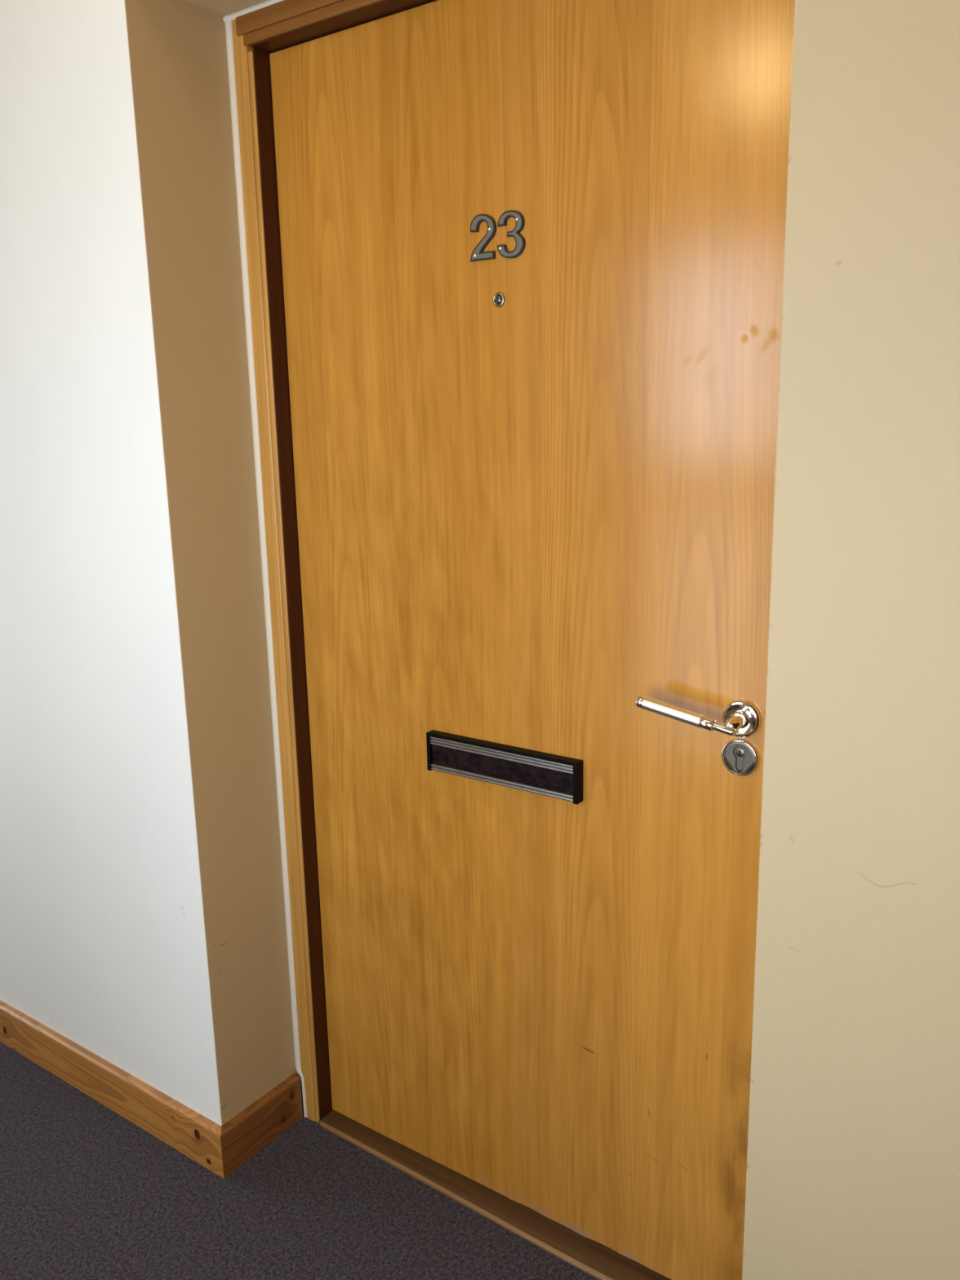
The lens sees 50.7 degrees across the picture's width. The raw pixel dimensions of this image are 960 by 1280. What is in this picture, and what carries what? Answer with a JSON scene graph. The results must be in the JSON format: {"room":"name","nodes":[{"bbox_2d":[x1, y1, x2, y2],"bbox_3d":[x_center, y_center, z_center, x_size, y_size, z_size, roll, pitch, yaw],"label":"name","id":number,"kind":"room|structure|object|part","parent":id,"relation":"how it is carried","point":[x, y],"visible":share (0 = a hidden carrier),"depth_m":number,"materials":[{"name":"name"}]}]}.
{"room":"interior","nodes":[
{"label":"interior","id":0,"kind":"room"},
{"bbox_2d":[0,1041,599,1279],"bbox_3d":[-0.643,1.191,1.495,5.400,0.120,1.960,8,15,35],"label":"floor","id":1,"kind":"structure","parent":0,"point":[87,1193],"depth_m":1.85,"materials":[{"name":"grey carpet"}]},
{"bbox_2d":[317,1109,671,1279],"bbox_3d":[0.074,1.028,1.870,0.910,0.009,0.152,8,15,35],"label":"threshold","id":2,"kind":"object","parent":1,"relation":"on","point":[592,1257],"visible":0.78,"depth_m":1.84,"materials":[{"name":"brown wood"}]},
{"bbox_2d":[0,0,959,1279],"bbox_3d":[-0.287,-0.310,1.718,5.000,2.700,0.353,8,15,35],"label":"wall","id":3,"kind":"structure","parent":0,"point":[143,920],"depth_m":1.61,"materials":[{"name":"white paint"}]},
{"bbox_2d":[0,1000,223,1178],"bbox_3d":[-1.444,0.854,2.605,2.356,0.096,0.018,8,15,35],"label":"baseboard","id":4,"kind":"structure","parent":3,"relation":"attached to","point":[197,1137],"depth_m":2.11,"materials":[{"name":"brown wood"}]},
{"bbox_2d":[220,1073,302,1178],"bbox_3d":[-0.436,0.962,2.014,0.018,0.096,0.210,8,15,35],"label":"baseboard","id":5,"kind":"structure","parent":3,"relation":"attached to","point":[245,1135],"depth_m":2.00,"materials":[{"name":"brown wood"}]},
{"bbox_2d":[222,0,436,1122],"bbox_3d":[0.055,0.022,1.654,1.030,2.067,0.142,8,15,35],"label":"door frame","id":6,"kind":"structure","parent":3,"relation":"attached to","point":[255,32],"depth_m":1.81,"materials":[{"name":"brown wood"}]},
{"bbox_2d":[269,0,795,1279],"bbox_3d":[0.034,0.052,1.629,0.900,1.994,0.105,8,15,35],"label":"door","id":7,"kind":"structure","parent":3,"relation":"in","point":[532,251],"depth_m":1.57,"materials":[{"name":"brown wood"}]},
{"bbox_3d":[0.033,0.186,1.657,0.282,0.016,0.012,8,15,35],"label":"rail","id":8,"kind":"part","parent":7,"relation":"part of","materials":[{"name":"silver metal"}]},
{"bbox_3d":[0.034,0.232,1.667,0.282,0.011,0.012,8,15,35],"label":"rail","id":9,"kind":"part","parent":7,"relation":"part of","materials":[{"name":"silver metal"}]},
{"bbox_3d":[0.035,0.205,1.663,0.290,0.066,0.018,8,15,35],"label":"frame","id":10,"kind":"part","parent":7,"relation":"part of","materials":[{"name":"black plastic"}]},
{"bbox_3d":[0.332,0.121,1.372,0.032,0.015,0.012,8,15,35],"label":"lever","id":11,"kind":"part","parent":7,"relation":"part of","materials":[{"name":"silver metal"}]},
{"bbox_3d":[0.364,0.164,1.420,0.047,0.047,0.004,8,15,35],"label":"plate","id":12,"kind":"part","parent":7,"relation":"part of","materials":[{"name":"silver metal"}]}
]}

